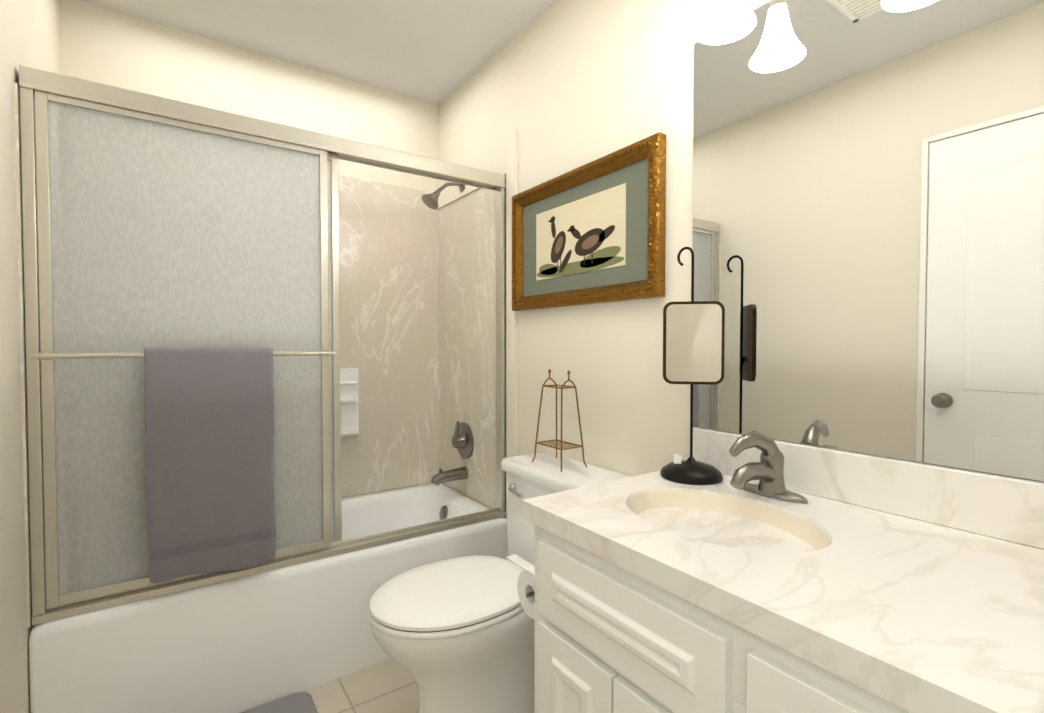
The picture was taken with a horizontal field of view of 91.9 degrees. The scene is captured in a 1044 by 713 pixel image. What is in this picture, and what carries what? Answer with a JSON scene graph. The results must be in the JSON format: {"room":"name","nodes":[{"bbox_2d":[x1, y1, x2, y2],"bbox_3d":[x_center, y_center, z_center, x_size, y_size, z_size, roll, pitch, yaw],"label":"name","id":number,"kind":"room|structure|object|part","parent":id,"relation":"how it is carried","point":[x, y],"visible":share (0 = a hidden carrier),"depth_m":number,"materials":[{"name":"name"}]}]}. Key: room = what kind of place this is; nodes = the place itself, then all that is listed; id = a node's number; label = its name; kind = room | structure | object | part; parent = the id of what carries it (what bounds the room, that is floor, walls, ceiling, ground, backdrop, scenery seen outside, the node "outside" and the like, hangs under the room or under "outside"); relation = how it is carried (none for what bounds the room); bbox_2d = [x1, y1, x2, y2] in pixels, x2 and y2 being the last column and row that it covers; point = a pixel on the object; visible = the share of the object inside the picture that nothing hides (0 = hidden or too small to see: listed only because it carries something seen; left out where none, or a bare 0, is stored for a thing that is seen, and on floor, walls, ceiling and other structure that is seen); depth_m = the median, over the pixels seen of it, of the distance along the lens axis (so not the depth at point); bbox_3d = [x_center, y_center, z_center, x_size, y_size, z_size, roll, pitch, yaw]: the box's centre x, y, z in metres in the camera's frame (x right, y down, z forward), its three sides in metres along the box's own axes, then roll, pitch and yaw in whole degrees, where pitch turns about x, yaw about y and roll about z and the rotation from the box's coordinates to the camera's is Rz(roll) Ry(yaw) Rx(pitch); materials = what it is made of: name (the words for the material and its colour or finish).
{"room":"bathroom","nodes":[
{"label":"bathroom","id":0,"kind":"room"},
{"bbox_2d":[0,0,60,712],"bbox_3d":[-0.857,-0.066,0.576,0.100,2.460,3.310,-1,2,-35],"label":"wall","id":1,"kind":"structure","parent":0,"point":[30,33],"depth_m":1.25,"materials":[{"name":"beige paint"}]},
{"bbox_2d":[14,82,31,627],"bbox_3d":[-1.500,-0.001,1.601,0.006,1.420,0.695,-1,2,-35],"label":"tile surround","id":2,"kind":"object","parent":1,"relation":"attached to","point":[23,348],"visible":0.21,"depth_m":1.32,"materials":[{"name":"stone"}]},
{"bbox_2d":[59,0,438,497],"bbox_3d":[-1.103,-0.109,2.356,1.520,2.460,0.100,-1,2,-35],"label":"wall","id":3,"kind":"structure","parent":0,"point":[101,45],"depth_m":2.19,"materials":[{"name":"beige paint"}]},
{"bbox_2d":[339,175,438,497],"bbox_3d":[-1.073,-0.088,2.313,1.508,1.560,0.006,-1,2,-35],"label":"wall","id":4,"kind":"structure","parent":3,"relation":"attached to","point":[389,282],"depth_m":2.58,"materials":[{"name":"stone"}]},
{"bbox_2d":[340,368,358,436],"bbox_3d":[-0.850,0.224,2.438,0.130,0.330,0.053,-1,2,-35],"label":"soap dish","id":5,"kind":"object","parent":4,"relation":"attached to","point":[349,402],"visible":0.54,"depth_m":2.45,"materials":[{"name":"white ceramic"}]},
{"bbox_2d":[78,0,555,105],"bbox_3d":[-0.190,-1.357,1.005,1.720,0.100,3.310,-1,2,-35],"label":"ceiling","id":6,"kind":"structure","parent":0,"point":[437,52],"depth_m":2.07,"materials":[{"name":"white paint"}]},
{"bbox_2d":[301,658,418,712],"bbox_3d":[-0.190,1.202,1.067,1.720,0.100,3.310,-1,2,-35],"label":"floor","id":7,"kind":"structure","parent":0,"point":[388,686],"depth_m":1.71,"materials":[{"name":"tile"}]},
{"bbox_2d":[29,483,507,712],"bbox_3d":[-0.873,0.913,2.049,1.516,0.430,0.703,-1,2,-35],"label":"bathtub","id":8,"kind":"object","parent":7,"relation":"on","point":[240,644],"visible":0.5,"depth_m":1.62,"materials":[{"name":"white ceramic"}]},
{"bbox_2d":[19,65,505,624],"bbox_3d":[-0.689,-0.030,1.759,1.504,1.469,0.102,-1,2,-35],"label":"shower door","id":9,"kind":"structure","parent":8,"relation":"on","point":[153,221],"depth_m":1.48,"materials":[{"name":"grey glass"}]},
{"bbox_3d":[-0.983,-0.020,1.561,0.697,1.343,0.005,-1,2,-35],"label":"glass","id":10,"kind":"part","parent":9,"relation":"part of","materials":[{"name":"white glass"}]},
{"bbox_2d":[144,347,275,583],"bbox_3d":[-0.937,0.317,1.537,0.336,0.692,0.059,-1,2,-35],"label":"hanging towel","id":11,"kind":"object","parent":9,"relation":"hanging from","point":[209,469],"visible":1,"depth_m":1.51,"materials":[{"name":"fabric"}]},
{"bbox_3d":[-0.963,-0.021,1.608,0.701,1.343,0.005,-1,2,-35],"label":"glass","id":12,"kind":"part","parent":9,"relation":"part of","materials":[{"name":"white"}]},
{"bbox_2d":[241,692,317,712],"bbox_3d":[-0.807,1.136,1.360,0.540,0.018,0.500,-1,2,-35],"label":"bath mat","id":13,"kind":"object","parent":7,"relation":"on","point":[300,702],"visible":1,"depth_m":1.62,"materials":[{"name":"grey fabric"}]},
{"bbox_2d":[369,452,629,712],"bbox_3d":[-0.088,0.759,1.570,0.764,0.761,0.468,-1,2,-35],"label":"toilet","id":14,"kind":"object","parent":7,"relation":"on","point":[455,635],"visible":0.73,"depth_m":1.44,"materials":[{"name":"white ceramic"}]},
{"bbox_3d":[-0.204,0.708,1.489,0.484,0.017,0.378,-1,2,-35],"label":"seat","id":15,"kind":"part","parent":14,"relation":"part of","materials":[{"name":"white paint"}]},
{"bbox_3d":[-0.188,0.693,1.500,0.520,0.047,0.376,-1,2,-35],"label":"lid","id":16,"kind":"part","parent":14,"relation":"part of","materials":[{"name":"white paint"}]},
{"bbox_3d":[-0.023,0.465,1.758,0.025,0.032,0.097,-1,2,-35],"label":"handle","id":17,"kind":"part","parent":14,"relation":"part of","materials":[{"name":"silver metal"}]},
{"bbox_3d":[0.119,0.676,1.711,0.256,0.521,0.444,-1,2,-35],"label":"tank","id":18,"kind":"part","parent":14,"relation":"part of","materials":[{"name":"white ceramic"}]},
{"bbox_2d":[532,369,586,471],"bbox_3d":[0.127,0.209,1.736,0.116,0.329,0.170,-1,2,-35],"label":"stand","id":19,"kind":"object","parent":14,"relation":"on","point":[556,440],"visible":1,"depth_m":1.72,"materials":[{"name":"brown metal"}]},
{"bbox_2d":[522,427,1043,712],"bbox_3d":[0.646,0.688,0.648,0.601,0.948,1.486,-1,2,-35],"label":"bathroom vanity","id":20,"kind":"object","parent":7,"relation":"on","point":[861,583],"visible":0.96,"depth_m":0.81,"materials":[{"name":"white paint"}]},
{"bbox_2d":[517,567,534,618],"bbox_3d":[0.077,0.563,1.221,0.143,0.110,0.136,-1,2,-35],"label":"toilet paper","id":21,"kind":"object","parent":20,"relation":"attached to","point":[526,586],"visible":0.27,"depth_m":1.21,"materials":[{"name":"white paper"}]},
{"bbox_2d":[660,247,724,484],"bbox_3d":[0.430,0.013,1.275,0.152,0.585,0.152,-1,2,-35],"label":"vanity mirror","id":22,"kind":"object","parent":20,"relation":"on","point":[693,340],"visible":1,"depth_m":1.25,"materials":[{"name":"brown metal"}]},
{"bbox_3d":[0.426,-0.034,1.253,0.095,0.192,0.092,-1,2,-35],"label":"glass","id":23,"kind":"part","parent":22,"relation":"part of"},
{"bbox_2d":[729,431,807,502],"bbox_3d":[0.512,0.236,1.100,0.179,0.148,0.156,-1,2,-35],"label":"faucet","id":24,"kind":"object","parent":20,"relation":"on","point":[767,471],"visible":0.98,"depth_m":1.10,"materials":[{"name":"silver metal"}]},
{"bbox_2d":[439,0,1043,516],"bbox_3d":[0.476,-0.089,1.496,0.100,2.460,3.310,-1,2,-35],"label":"wall","id":25,"kind":"structure","parent":0,"point":[563,86],"depth_m":1.71,"materials":[{"name":"beige paint"}]},
{"bbox_2d":[421,182,464,209],"bbox_3d":[-0.378,-0.782,2.415,0.210,0.168,0.090,-1,2,-35],"label":"shower head","id":26,"kind":"object","parent":25,"relation":"attached to","point":[430,200],"visible":0.94,"depth_m":2.38},
{"bbox_2d":[438,188,495,508],"bbox_3d":[-0.255,-0.050,2.462,0.006,1.475,0.692,-1,2,-35],"label":"wall","id":27,"kind":"structure","parent":25,"relation":"attached to","point":[467,354],"depth_m":2.45,"materials":[{"name":"stone"}]},
{"bbox_2d":[431,467,467,485],"bbox_3d":[-0.360,0.581,2.460,0.183,0.083,0.062,-1,2,-35],"label":"tub spout","id":28,"kind":"object","parent":27,"relation":"attached to","point":[441,476],"visible":1,"depth_m":2.44,"materials":[{"name":"silver metal"}]},
{"bbox_2d":[451,421,473,458],"bbox_3d":[-0.317,0.408,2.486,0.078,0.200,0.180,-1,2,-35],"label":"shower valve","id":29,"kind":"object","parent":27,"relation":"attached to","point":[462,441],"visible":1,"depth_m":2.46,"materials":[{"name":"silver metal"}]},
{"bbox_2d":[436,129,517,518],"bbox_3d":[-0.239,0.084,2.433,0.016,2.070,0.762,-1,2,-35],"label":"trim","id":30,"kind":"structure","parent":25,"relation":"attached to","point":[500,156],"depth_m":2.15,"materials":[{"name":"beige paint"}]},
{"bbox_2d":[512,132,665,310],"bbox_3d":[0.184,-0.419,1.780,0.044,0.472,0.767,-1,2,-35],"label":"picture frame","id":31,"kind":"object","parent":25,"relation":"attached to","point":[592,232],"visible":1,"depth_m":1.70,"materials":[{"name":"brown metal"}]},
{"bbox_2d":[536,183,625,280],"bbox_3d":[0.192,-0.422,1.786,0.002,0.257,0.475,-1,2,-35],"label":"print","id":32,"kind":"object","parent":31,"relation":"attached to","point":[582,235],"depth_m":1.75,"materials":[{"name":"beige paper"}]},
{"bbox_2d":[695,0,755,44],"bbox_3d":[0.670,-0.886,0.942,0.184,0.248,0.830,-1,2,-35],"label":"sconce","id":33,"kind":"object","parent":25,"relation":"attached to","point":[724,22],"visible":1,"depth_m":1.21,"materials":[{"name":"white glass"}]},
{"bbox_2d":[689,427,1043,549],"bbox_3d":[0.888,0.264,0.798,0.020,0.108,1.476,-1,2,-35],"label":"backsplash","id":34,"kind":"structure","parent":25,"relation":"attached to","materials":[{"name":"stone"}]},
{"bbox_2d":[693,0,1043,480],"bbox_3d":[0.880,-0.317,0.809,0.005,1.050,1.430,-1,2,-35],"label":"vanity mirror","id":35,"kind":"object","parent":25,"relation":"attached to","point":[868,212],"visible":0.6,"depth_m":1.03,"materials":[{"name":"clear glass"}]}
]}

